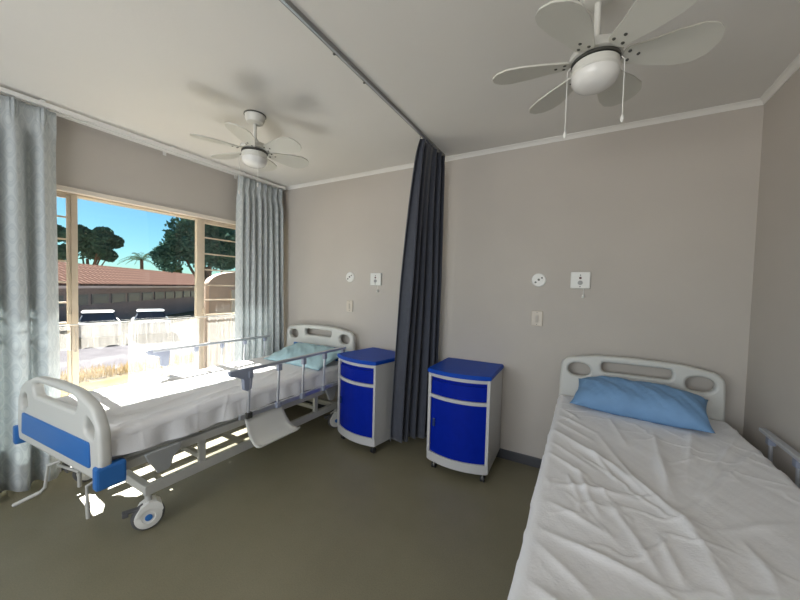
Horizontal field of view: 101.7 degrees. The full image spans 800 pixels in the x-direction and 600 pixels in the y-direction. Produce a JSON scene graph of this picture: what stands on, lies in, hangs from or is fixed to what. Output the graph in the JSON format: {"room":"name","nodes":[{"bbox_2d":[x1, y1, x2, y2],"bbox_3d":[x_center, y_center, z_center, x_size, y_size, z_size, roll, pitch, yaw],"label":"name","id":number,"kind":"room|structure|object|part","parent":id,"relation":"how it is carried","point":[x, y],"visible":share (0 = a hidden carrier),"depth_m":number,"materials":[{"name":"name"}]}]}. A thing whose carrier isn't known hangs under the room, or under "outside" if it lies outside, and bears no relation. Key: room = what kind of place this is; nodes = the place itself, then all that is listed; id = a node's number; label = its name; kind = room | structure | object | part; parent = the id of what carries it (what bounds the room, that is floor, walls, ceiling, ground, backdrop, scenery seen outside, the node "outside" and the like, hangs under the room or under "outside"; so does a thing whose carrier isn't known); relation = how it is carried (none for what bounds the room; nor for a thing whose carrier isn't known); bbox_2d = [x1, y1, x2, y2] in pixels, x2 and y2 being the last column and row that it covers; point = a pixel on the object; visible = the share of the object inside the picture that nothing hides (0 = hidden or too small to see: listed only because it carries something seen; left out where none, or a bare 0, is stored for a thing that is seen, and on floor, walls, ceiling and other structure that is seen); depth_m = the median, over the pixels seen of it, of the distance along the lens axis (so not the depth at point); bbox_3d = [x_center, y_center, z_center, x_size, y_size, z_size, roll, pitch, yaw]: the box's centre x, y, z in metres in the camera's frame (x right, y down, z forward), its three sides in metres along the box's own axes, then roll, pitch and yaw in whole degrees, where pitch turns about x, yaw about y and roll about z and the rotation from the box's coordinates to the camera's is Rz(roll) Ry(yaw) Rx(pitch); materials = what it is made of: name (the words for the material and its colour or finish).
{"room":"hospital room","nodes":[
{"label":"hospital room","id":0,"kind":"room"},
{"bbox_2d":[56,116,237,220],"bbox_3d":[-2.625,-0.037,2.023,0.220,2.489,4.432,3,2,29],"label":"wall","id":1,"kind":"structure","parent":0,"point":[87,158],"depth_m":2.62,"materials":[{"name":"paint"}]},
{"bbox_2d":[0,86,285,189],"bbox_3d":[-2.312,-1.244,2.113,0.140,0.050,3.840,3,2,29],"label":"rail","id":2,"kind":"object","parent":1,"relation":"attached to","point":[40,103],"visible":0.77,"depth_m":2.44,"materials":[{"name":"white plastic"}]},
{"bbox_2d":[0,94,60,493],"bbox_3d":[-2.603,-0.006,1.567,0.139,2.411,1.399,3,2,29],"label":"window curtain","id":3,"kind":"object","parent":2,"relation":"hanging from","point":[29,293],"visible":0.88,"depth_m":2.02,"materials":[{"name":"fabric"}]},
{"bbox_2d":[234,175,283,362],"bbox_3d":[-1.500,-0.046,3.522,0.127,2.411,0.612,3,2,31],"label":"window curtain","id":4,"kind":"object","parent":2,"relation":"hanging from","point":[259,305],"visible":0.75,"depth_m":3.47,"materials":[{"name":"fabric"}]},
{"bbox_2d":[56,184,235,394],"bbox_3d":[-2.119,0.063,2.720,0.118,1.726,2.440,3,2,29],"label":"window","id":5,"kind":"structure","parent":1,"relation":"in","point":[71,194],"depth_m":2.39,"materials":[{"name":"paint"}]},
{"bbox_3d":[-2.357,0.139,2.326,0.039,0.110,0.018,3,2,29],"label":"handle","id":6,"kind":"part","parent":5,"relation":"part of","materials":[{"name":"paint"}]},
{"bbox_3d":[-2.153,0.060,2.739,0.028,1.668,2.360,3,2,29],"label":"frame","id":7,"kind":"part","parent":5,"relation":"part of","materials":[{"name":"paint"}]},
{"bbox_3d":[-2.097,-0.782,2.690,0.042,0.034,2.400,3,2,29],"label":"head trim","id":8,"kind":"part","parent":5,"relation":"part of","materials":[{"name":"beige paint"}]},
{"bbox_2d":[59,314,234,325],"bbox_3d":[-2.115,0.170,2.720,0.070,0.020,2.360,3,2,29],"label":"wire","id":9,"kind":"object","parent":5,"relation":"attached to","point":[234,314],"visible":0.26,"depth_m":2.64,"materials":[{"name":"white metal"}]},
{"bbox_2d":[56,114,237,176],"bbox_3d":[-2.484,-1.261,1.918,0.030,0.030,4.432,3,2,29],"label":"trim","id":10,"kind":"structure","parent":1,"relation":"attached to","point":[56,114],"depth_m":2.61,"materials":[{"name":"white paint"}]},
{"bbox_2d":[0,405,539,599],"bbox_3d":[-0.814,1.352,1.025,4.464,0.120,4.872,3,2,29],"label":"floor","id":11,"kind":"structure","parent":0,"point":[310,513],"depth_m":1.80,"materials":[{"name":"grey plastic"}]},
{"bbox_2d":[12,324,354,530],"bbox_3d":[-1.325,0.756,2.538,1.209,0.936,2.165,3,2,29],"label":"hospital bed","id":12,"kind":"object","parent":11,"relation":"on","point":[79,437],"visible":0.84,"depth_m":1.85,"materials":[{"name":"grey plastic"}]},
{"bbox_3d":[-1.873,0.944,1.745,0.094,0.167,0.018,1,2,-25],"label":"arm","id":13,"kind":"part","parent":12,"relation":"part of","materials":[{"name":"silver metal"}]},
{"bbox_3d":[-1.857,0.736,1.744,0.812,0.125,0.012,2,2,25],"label":"blue panel","id":14,"kind":"part","parent":12,"relation":"part of","materials":[{"name":"blue plastic"}]},
{"bbox_3d":[-1.843,0.643,1.765,0.984,0.419,0.052,2,2,25],"label":"footboard","id":15,"kind":"part","parent":12,"relation":"part of","materials":[{"name":"grey plastic"}]},
{"bbox_3d":[-1.840,0.925,1.803,0.276,0.042,0.034,3,2,29],"label":"arm","id":16,"kind":"part","parent":12,"relation":"part of","materials":[{"name":"silver metal"}]},
{"bbox_3d":[-1.531,0.947,1.615,0.025,0.110,0.048,3,2,29],"label":"arm","id":17,"kind":"part","parent":12,"relation":"part of","materials":[{"name":"silver metal"}]},
{"bbox_3d":[-1.375,1.065,1.778,0.031,0.067,0.031,0,3,-43],"label":"stem","id":18,"kind":"part","parent":12,"relation":"part of","materials":[{"name":"silver metal"}]},
{"bbox_3d":[-1.805,0.567,2.875,0.017,0.296,0.028,3,2,29],"label":"post","id":19,"kind":"part","parent":12,"relation":"part of","materials":[{"name":"silver metal"}]},
{"bbox_2d":[112,390,308,459],"bbox_3d":[-1.359,0.701,2.624,0.880,0.138,1.880,3,2,29],"label":"mattress","id":20,"kind":"object","parent":12,"relation":"on","point":[119,456],"visible":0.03,"depth_m":1.66,"materials":[{"name":"grey"}]},
{"bbox_2d":[56,355,337,456],"bbox_3d":[-1.358,0.698,2.622,0.976,0.190,1.909,3,2,29],"label":"sheet","id":21,"kind":"object","parent":20,"relation":"on","point":[143,414],"visible":0.7,"depth_m":2.13,"materials":[{"name":"white fabric"}]},
{"bbox_2d":[264,342,347,370],"bbox_3d":[-0.921,0.531,3.212,0.760,0.154,0.427,3,2,31],"label":"pillow","id":22,"kind":"object","parent":21,"relation":"on","point":[297,349],"visible":0.78,"depth_m":3.13,"materials":[{"name":"blue fabric"}]},
{"bbox_3d":[-1.689,0.563,3.080,0.017,0.296,0.028,3,2,29],"label":"post","id":23,"kind":"part","parent":12,"relation":"part of","materials":[{"name":"silver metal"}]},
{"bbox_3d":[-1.361,0.812,2.630,0.901,0.045,1.915,3,2,29],"label":"deck frame","id":24,"kind":"part","parent":12,"relation":"part of","materials":[{"name":"silver metal"}]},
{"bbox_3d":[-1.357,1.002,2.652,0.867,0.055,1.580,3,2,29],"label":"frame","id":25,"kind":"part","parent":12,"relation":"part of","materials":[{"name":"silver metal"}]},
{"bbox_3d":[-1.572,0.558,3.286,0.017,0.296,0.028,3,2,29],"label":"post","id":26,"kind":"part","parent":12,"relation":"part of","materials":[{"name":"silver metal"}]},
{"bbox_3d":[-0.993,0.619,2.144,0.017,0.286,0.028,3,2,29],"label":"post","id":27,"kind":"part","parent":12,"relation":"part of","materials":[{"name":"silver metal"}]},
{"bbox_2d":[244,405,299,447],"bbox_3d":[-0.887,0.852,2.262,0.168,0.196,0.360,3,2,29],"label":"tray","id":28,"kind":"object","parent":12,"relation":"on","point":[265,425],"depth_m":2.24,"materials":[{"name":"grey plastic"}]},
{"bbox_3d":[-0.877,0.615,2.349,0.017,0.286,0.028,3,2,29],"label":"post","id":29,"kind":"part","parent":12,"relation":"part of","materials":[{"name":"silver metal"}]},
{"bbox_3d":[-0.760,0.611,2.555,0.017,0.286,0.028,3,2,29],"label":"post","id":30,"kind":"part","parent":12,"relation":"part of","materials":[{"name":"silver metal"}]},
{"bbox_3d":[-0.867,0.545,3.480,0.965,0.556,0.052,3,2,29],"label":"headboard","id":31,"kind":"part","parent":12,"relation":"part of","materials":[{"name":"grey plastic"}]},
{"bbox_3d":[-0.644,0.607,2.760,0.017,0.286,0.028,3,2,29],"label":"post","id":32,"kind":"part","parent":12,"relation":"part of","materials":[{"name":"silver metal"}]},
{"bbox_2d":[337,347,394,453],"bbox_3d":[-0.253,0.859,2.893,0.474,0.762,0.504,3,3,40],"label":"base cabinet","id":33,"kind":"object","parent":11,"relation":"on","point":[365,376],"visible":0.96,"depth_m":2.69,"materials":[{"name":"blue plastic"}]},
{"bbox_3d":[-0.404,0.800,3.049,0.022,0.600,0.437,3,3,40],"label":"panel","id":34,"kind":"part","parent":33,"relation":"part of","materials":[{"name":"grey plastic"}]},
{"bbox_3d":[-0.378,0.682,2.731,0.428,0.024,0.080,3,3,40],"label":"rail","id":35,"kind":"part","parent":33,"relation":"part of","materials":[{"name":"grey plastic"}]},
{"bbox_3d":[-0.379,0.900,2.745,0.410,0.409,0.072,3,3,40],"label":"door","id":36,"kind":"part","parent":33,"relation":"part of","materials":[{"name":"blue plastic"}]},
{"bbox_3d":[-0.374,0.524,2.726,0.428,0.026,0.080,3,3,40],"label":"rail","id":37,"kind":"part","parent":33,"relation":"part of","materials":[{"name":"grey plastic"}]},
{"bbox_3d":[-0.371,0.603,2.734,0.410,0.130,0.072,3,3,40],"label":"drawer","id":38,"kind":"part","parent":33,"relation":"part of","materials":[{"name":"blue plastic"}]},
{"bbox_3d":[-0.070,0.819,2.770,0.022,0.600,0.437,3,3,40],"label":"panel","id":39,"kind":"part","parent":33,"relation":"part of","materials":[{"name":"grey plastic"}]},
{"bbox_2d":[427,357,503,481],"bbox_3d":[0.499,0.892,2.517,0.474,0.762,0.504,3,2,28],"label":"base cabinet","id":40,"kind":"object","parent":11,"relation":"on","point":[464,418],"visible":1,"depth_m":2.32,"materials":[{"name":"blue plastic"}]},
{"bbox_3d":[0.319,0.834,2.638,0.022,0.600,0.437,3,2,28],"label":"panel","id":41,"kind":"part","parent":40,"relation":"part of","materials":[{"name":"grey plastic"}]},
{"bbox_3d":[0.407,0.935,2.347,0.410,0.409,0.072,3,2,28],"label":"door","id":42,"kind":"part","parent":40,"relation":"part of","materials":[{"name":"blue plastic"}]},
{"bbox_3d":[0.409,0.717,2.332,0.428,0.024,0.080,3,2,28],"label":"rail","id":43,"kind":"part","parent":40,"relation":"part of","materials":[{"name":"grey plastic"}]},
{"bbox_3d":[0.414,0.559,2.327,0.428,0.026,0.080,3,2,28],"label":"rail","id":44,"kind":"part","parent":40,"relation":"part of","materials":[{"name":"grey plastic"}]},
{"bbox_3d":[0.415,0.638,2.336,0.410,0.130,0.072,3,2,28],"label":"drawer","id":45,"kind":"part","parent":40,"relation":"part of","materials":[{"name":"blue plastic"}]},
{"bbox_3d":[0.704,0.851,2.435,0.022,0.600,0.437,3,2,28],"label":"panel","id":46,"kind":"part","parent":40,"relation":"part of","materials":[{"name":"grey plastic"}]},
{"bbox_2d":[558,355,799,487],"bbox_3d":[1.012,0.866,1.181,1.027,0.936,2.240,3,2,29],"label":"hospital bed","id":47,"kind":"object","parent":11,"relation":"on","point":[569,382],"visible":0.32,"depth_m":2.00,"materials":[{"name":"grey plastic"}]},
{"bbox_3d":[1.524,0.656,2.127,0.885,0.556,0.052,3,2,29],"label":"headboard","id":48,"kind":"part","parent":47,"relation":"part of","materials":[{"name":"grey plastic"}]},
{"bbox_3d":[1.798,0.780,1.582,0.017,0.221,0.028,3,2,29],"label":"post","id":49,"kind":"part","parent":47,"relation":"part of","materials":[{"name":"silver metal"}]},
{"bbox_3d":[1.682,0.784,1.377,0.017,0.221,0.028,3,2,29],"label":"post","id":50,"kind":"part","parent":47,"relation":"part of","materials":[{"name":"silver metal"}]},
{"bbox_2d":[0,0,799,186],"bbox_3d":[-0.746,-1.255,0.933,4.464,0.120,4.872,3,2,29],"label":"ceiling","id":51,"kind":"structure","parent":0,"point":[165,72],"depth_m":1.71,"materials":[{"name":"paint"}]},
{"bbox_2d":[190,110,308,193],"bbox_3d":[-0.984,-0.982,2.205,0.737,0.528,0.692,3,2,29],"label":"ceiling fan","id":52,"kind":"object","parent":51,"relation":"hanging from","point":[254,153],"visible":1,"depth_m":2.15,"materials":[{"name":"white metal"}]},
{"bbox_3d":[-1.159,-1.005,2.057,0.285,0.040,0.147,0,2,-30],"label":"blade","id":53,"kind":"part","parent":52,"relation":"part of","materials":[{"name":"grey plastic"}]},
{"bbox_3d":[-1.198,-1.014,2.283,0.285,0.040,0.148,3,2,29],"label":"blade","id":54,"kind":"part","parent":52,"relation":"part of","materials":[{"name":"grey"}]},
{"bbox_3d":[-0.944,-0.997,1.978,0.147,0.040,0.285,2,2,0],"label":"blade","id":55,"kind":"part","parent":52,"relation":"part of","materials":[{"name":"grey"}]},
{"bbox_3d":[-0.985,-0.928,2.207,0.160,0.059,0.160,3,2,29],"label":"lamp shade","id":56,"kind":"part","parent":52,"relation":"part of","materials":[{"name":"white glass"}]},
{"bbox_3d":[-0.980,-1.121,2.200,0.048,0.139,0.048,3,2,29],"label":"down rod","id":57,"kind":"part","parent":52,"relation":"part of","materials":[{"name":"white metal"}]},
{"bbox_3d":[-1.022,-1.015,2.429,0.147,0.040,0.285,2,2,0],"label":"blade","id":58,"kind":"part","parent":52,"relation":"part of","materials":[{"name":"grey plastic"}]},
{"bbox_3d":[-0.768,-0.997,2.124,0.285,0.040,0.148,3,2,29],"label":"blade","id":59,"kind":"part","parent":52,"relation":"part of","materials":[{"name":"grey plastic"}]},
{"bbox_3d":[-0.807,-1.006,2.350,0.285,0.040,0.147,0,2,-30],"label":"blade","id":60,"kind":"part","parent":52,"relation":"part of","materials":[{"name":"grey plastic"}]},
{"bbox_2d":[279,0,445,155],"bbox_3d":[-0.686,-1.184,0.922,0.046,0.018,4.270,3,2,29],"label":"ceiling track","id":61,"kind":"object","parent":51,"relation":"attached to","point":[288,4],"visible":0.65,"depth_m":1.63,"materials":[{"name":"silver metal"}]},
{"bbox_2d":[390,137,444,442],"bbox_3d":[0.173,-0.021,2.679,0.267,2.382,0.403,3,3,44],"label":"curtain","id":62,"kind":"object","parent":61,"relation":"hanging from","point":[418,321],"visible":0.91,"depth_m":2.64,"materials":[{"name":"fabric"}]},
{"bbox_2d":[493,0,724,138],"bbox_3d":[0.733,-0.887,1.222,0.734,0.558,0.704,3,2,29],"label":"ceiling fan","id":63,"kind":"object","parent":51,"relation":"hanging from","point":[594,65],"visible":1,"depth_m":1.15,"materials":[{"name":"white metal"}]},
{"bbox_3d":[0.513,-0.904,1.288,0.284,0.040,0.150,3,2,29],"label":"blade","id":64,"kind":"part","parent":63,"relation":"part of","materials":[{"name":"grey"}]},
{"bbox_3d":[0.682,-0.905,1.445,0.147,0.040,0.285,1,2,-3],"label":"blade","id":65,"kind":"part","parent":63,"relation":"part of","materials":[{"name":"grey"}]},
{"bbox_3d":[0.565,-0.894,1.066,0.285,0.040,0.147,0,2,-33],"label":"blade","id":66,"kind":"part","parent":63,"relation":"part of","materials":[{"name":"grey"}]},
{"bbox_3d":[0.632,-0.750,1.227,0.013,0.241,0.003,2,2,0],"label":"pull chain","id":67,"kind":"part","parent":63,"relation":"part of","materials":[{"name":"white plastic"}]},
{"bbox_3d":[0.731,-0.818,1.224,0.160,0.059,0.160,3,2,29],"label":"lamp shade","id":68,"kind":"part","parent":63,"relation":"part of","materials":[{"name":"white glass"}]},
{"bbox_3d":[0.737,-1.026,1.217,0.048,0.169,0.048,3,2,29],"label":"down rod","id":69,"kind":"part","parent":63,"relation":"part of","materials":[{"name":"white metal"}]},
{"bbox_3d":[0.901,-0.897,1.377,0.285,0.040,0.147,0,2,-33],"label":"blade","id":70,"kind":"part","parent":63,"relation":"part of","materials":[{"name":"grey wood"}]},
{"bbox_3d":[0.784,-0.756,1.151,0.003,0.216,0.013,0,3,-36],"label":"pull chain","id":71,"kind":"part","parent":63,"relation":"part of","materials":[{"name":"white plastic"}]},
{"bbox_3d":[0.784,-0.886,0.999,0.147,0.040,0.285,1,2,-3],"label":"blade","id":72,"kind":"part","parent":63,"relation":"part of","materials":[{"name":"grey"}]},
{"bbox_3d":[0.953,-0.887,1.155,0.284,0.040,0.150,3,2,29],"label":"blade","id":73,"kind":"part","parent":63,"relation":"part of","materials":[{"name":"grey"}]},
{"bbox_2d":[282,105,763,458],"bbox_3d":[0.367,0.007,3.002,4.464,2.489,0.220,3,2,29],"label":"wall","id":74,"kind":"structure","parent":0,"point":[662,217],"depth_m":2.40,"materials":[{"name":"paint"}]},
{"bbox_2d":[346,300,352,311],"bbox_3d":[-0.522,0.064,3.371,0.080,0.116,0.017,3,2,29],"label":"light switch","id":75,"kind":"object","parent":74,"relation":"attached to","point":[349,306],"visible":1,"depth_m":3.36,"materials":[{"name":"beige plastic"}]},
{"bbox_2d":[346,272,353,281],"bbox_3d":[-0.518,-0.237,3.363,0.104,0.104,0.016,3,2,29],"label":"wall socket","id":76,"kind":"object","parent":74,"relation":"attached to","point":[350,276],"visible":1,"depth_m":3.36,"materials":[{"name":"white plastic"}]},
{"bbox_2d":[370,273,381,291],"bbox_3d":[-0.238,-0.170,3.199,0.124,0.188,0.027,3,2,29],"label":"nurse call unit","id":77,"kind":"object","parent":74,"relation":"attached to","point":[375,278],"visible":1,"depth_m":3.19,"materials":[{"name":"white plastic"}]},
{"bbox_2d":[304,401,541,468],"bbox_3d":[0.277,1.215,2.943,4.024,0.075,0.014,3,2,29],"label":"baseboard","id":78,"kind":"structure","parent":74,"relation":"attached to","point":[528,460],"depth_m":2.57,"materials":[{"name":"grey plastic"}]},
{"bbox_2d":[282,98,763,190],"bbox_3d":[0.338,-1.219,2.850,4.024,0.030,0.030,3,2,29],"label":"trim","id":79,"kind":"structure","parent":74,"relation":"attached to","point":[754,102],"depth_m":2.33,"materials":[{"name":"white paint"}]},
{"bbox_2d":[531,311,542,325],"bbox_3d":[1.044,0.141,2.485,0.080,0.116,0.017,3,2,29],"label":"light switch","id":80,"kind":"object","parent":74,"relation":"attached to","point":[536,316],"visible":1,"depth_m":2.48,"materials":[{"name":"beige plastic"}]},
{"bbox_2d":[532,273,545,286],"bbox_3d":[1.054,-0.152,2.474,0.104,0.104,0.016,3,2,29],"label":"wall socket","id":81,"kind":"object","parent":74,"relation":"attached to","point":[538,280],"visible":1,"depth_m":2.47,"materials":[{"name":"white plastic"}]},
{"bbox_2d":[570,272,590,297],"bbox_3d":[1.290,-0.107,2.334,0.124,0.188,0.027,3,2,29],"label":"nurse call unit","id":82,"kind":"object","parent":74,"relation":"attached to","point":[579,280],"visible":1,"depth_m":2.32,"materials":[{"name":"white plastic"}]},
{"bbox_2d":[743,68,799,482],"bbox_3d":[1.065,0.134,-0.065,0.220,2.489,4.432,3,2,29],"label":"wall","id":83,"kind":"structure","parent":0,"point":[772,396],"depth_m":1.67,"materials":[{"name":"paint"}]},
{"bbox_2d":[760,54,799,103],"bbox_3d":[0.989,-1.099,-0.047,0.030,0.030,4.432,3,2,29],"label":"trim","id":84,"kind":"structure","parent":83,"relation":"attached to","point":[794,66],"depth_m":1.68,"materials":[{"name":"white paint"}]},
{"label":"outside","id":85,"kind":"structure","parent":0,"visible":0},
{"bbox_2d":[60,310,194,396],"bbox_3d":[-55.031,-0.068,48.440,136.610,0.300,210.000,3,2,29],"label":"ground","id":86,"kind":"structure","parent":85,"point":[115,380],"depth_m":10.43,"materials":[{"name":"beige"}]},
{"bbox_2d":[57,224,124,265],"bbox_3d":[-30.946,-3.272,32.608,5.200,8.513,5.487,1,2,-15],"label":"leafy tree","id":87,"kind":"object","parent":86,"relation":"on","point":[97,244],"visible":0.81,"depth_m":31.44,"materials":[{"name":"green plant"}]},
{"bbox_2d":[59,324,193,375],"bbox_3d":[-11.451,1.995,18.029,10.500,0.030,100.000,3,2,29],"label":"road","id":88,"kind":"structure","parent":86,"relation":"on","point":[94,350],"depth_m":14.42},
{"bbox_2d":[78,310,121,340],"bbox_3d":[-15.175,1.219,16.393,1.720,1.439,4.111,0,3,-42],"label":"car","id":89,"kind":"object","parent":88,"relation":"on","point":[88,316],"visible":0.71,"depth_m":15.22,"materials":[{"name":"grey paint"}]},
{"bbox_3d":[-14.985,0.821,16.182,1.403,0.459,2.522,0,3,-42],"label":"cabin glass","id":90,"kind":"part","parent":89,"relation":"part of","materials":[{"name":"grey glass"}]},
{"bbox_2d":[129,309,170,339],"bbox_3d":[-13.666,1.208,17.838,1.720,1.439,4.111,0,3,-38],"label":"car","id":91,"kind":"object","parent":88,"relation":"on","point":[153,326],"visible":0.94,"depth_m":16.51,"materials":[{"name":"grey paint"}]},
{"bbox_3d":[-13.490,0.810,17.615,1.403,0.459,2.522,0,3,-38],"label":"cabin glass","id":92,"kind":"part","parent":91,"relation":"part of","materials":[{"name":"grey"}]},
{"bbox_2d":[58,261,194,334],"bbox_3d":[-21.824,-0.520,24.661,5.260,4.040,35.702,1,2,-13],"label":"brick building","id":93,"kind":"structure","parent":86,"relation":"on","point":[124,291],"depth_m":23.25,"materials":[{"name":"grey brick"}]},
{"bbox_3d":[-17.815,0.077,16.698,0.010,0.500,1.390,1,2,-13],"label":"pane","id":94,"kind":"part","parent":93,"relation":"part of","materials":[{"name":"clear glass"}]},
{"bbox_3d":[-18.230,0.003,18.499,0.010,0.500,1.390,1,2,-13],"label":"pane","id":95,"kind":"part","parent":93,"relation":"part of","materials":[{"name":"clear glass"}]},
{"bbox_3d":[-18.644,-0.072,20.301,0.010,0.500,1.390,1,2,-13],"label":"pane","id":96,"kind":"part","parent":93,"relation":"part of","materials":[{"name":"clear glass"}]},
{"bbox_3d":[-19.059,-0.147,22.102,0.010,0.500,1.390,1,2,-13],"label":"pane","id":97,"kind":"part","parent":93,"relation":"part of","materials":[{"name":"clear glass"}]},
{"bbox_3d":[-19.473,-0.221,23.904,0.010,0.500,1.390,1,2,-13],"label":"pane","id":98,"kind":"part","parent":93,"relation":"part of","materials":[{"name":"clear glass"}]},
{"bbox_3d":[-19.888,-0.296,25.705,0.011,0.500,1.390,1,2,-13],"label":"pane","id":99,"kind":"part","parent":93,"relation":"part of","materials":[{"name":"grey glass"}]},
{"bbox_3d":[-20.302,-0.371,27.506,0.010,0.500,1.390,1,2,-13],"label":"pane","id":100,"kind":"part","parent":93,"relation":"part of","materials":[{"name":"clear glass"}]},
{"bbox_3d":[-20.716,-0.445,29.308,0.010,0.500,1.390,1,2,-13],"label":"pane","id":101,"kind":"part","parent":93,"relation":"part of","materials":[{"name":"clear glass"}]},
{"bbox_3d":[-21.131,-0.520,31.109,0.010,0.500,1.390,1,2,-13],"label":"pane","id":102,"kind":"part","parent":93,"relation":"part of","materials":[{"name":"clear glass"}]},
{"bbox_2d":[60,351,193,381],"bbox_3d":[-9.415,2.159,9.969,0.982,0.380,10.137,3,2,29],"label":"grass tufts","id":103,"kind":"object","parent":86,"relation":"on","point":[96,373],"visible":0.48,"depth_m":10.63,"materials":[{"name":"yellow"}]},
{"bbox_2d":[117,253,155,268],"bbox_3d":[-27.746,-2.071,35.148,3.112,6.100,3.911,3,2,29],"label":"palm tree","id":104,"kind":"object","parent":86,"relation":"on","point":[134,257],"visible":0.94,"depth_m":34.99,"materials":[{"name":"green plant"}]},
{"bbox_2d":[163,265,182,272],"bbox_3d":[-29.047,-1.971,41.686,1.915,5.364,2.393,3,2,29],"label":"leafy tree","id":105,"kind":"object","parent":86,"relation":"on","point":[181,269],"visible":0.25,"depth_m":41.65,"materials":[{"name":"green plant"}]},
{"bbox_2d":[148,217,235,281],"bbox_3d":[-11.841,-1.543,19.747,5.592,6.980,5.193,3,2,29],"label":"leafy tree","id":106,"kind":"object","parent":86,"relation":"on","point":[178,245],"visible":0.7,"depth_m":18.26,"materials":[{"name":"green plant"}]},
{"bbox_2d":[204,272,234,367],"bbox_3d":[-3.032,0.854,10.888,0.300,3.260,6.780,3,2,29],"label":"wall","id":107,"kind":"structure","parent":86,"relation":"on","point":[217,328],"depth_m":8.12,"materials":[{"name":"paint"}]},
{"bbox_3d":[-3.832,1.119,9.312,0.060,2.800,2.120,3,2,29],"label":"gate panel","id":108,"kind":"part","parent":107,"relation":"part of","materials":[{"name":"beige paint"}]},
{"bbox_3d":[1.028,0.798,1.253,0.850,0.168,1.925,3,2,29],"label":"mattress","id":109,"kind":"object","parent":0,"visible":0},
{"bbox_2d":[507,395,799,599],"bbox_3d":[1.016,0.835,1.254,0.964,0.334,1.961,3,2,29],"label":"sheet","id":110,"kind":"object","parent":109,"relation":"on","point":[622,508],"visible":0.9,"depth_m":1.04,"materials":[{"name":"white fabric"}]},
{"bbox_2d":[570,376,715,433],"bbox_3d":[1.409,0.585,1.944,0.660,0.202,0.295,3,3,37],"label":"pillow","id":111,"kind":"object","parent":110,"relation":"on","point":[662,404],"visible":1,"depth_m":1.84,"materials":[{"name":"blue fabric"}]}
]}

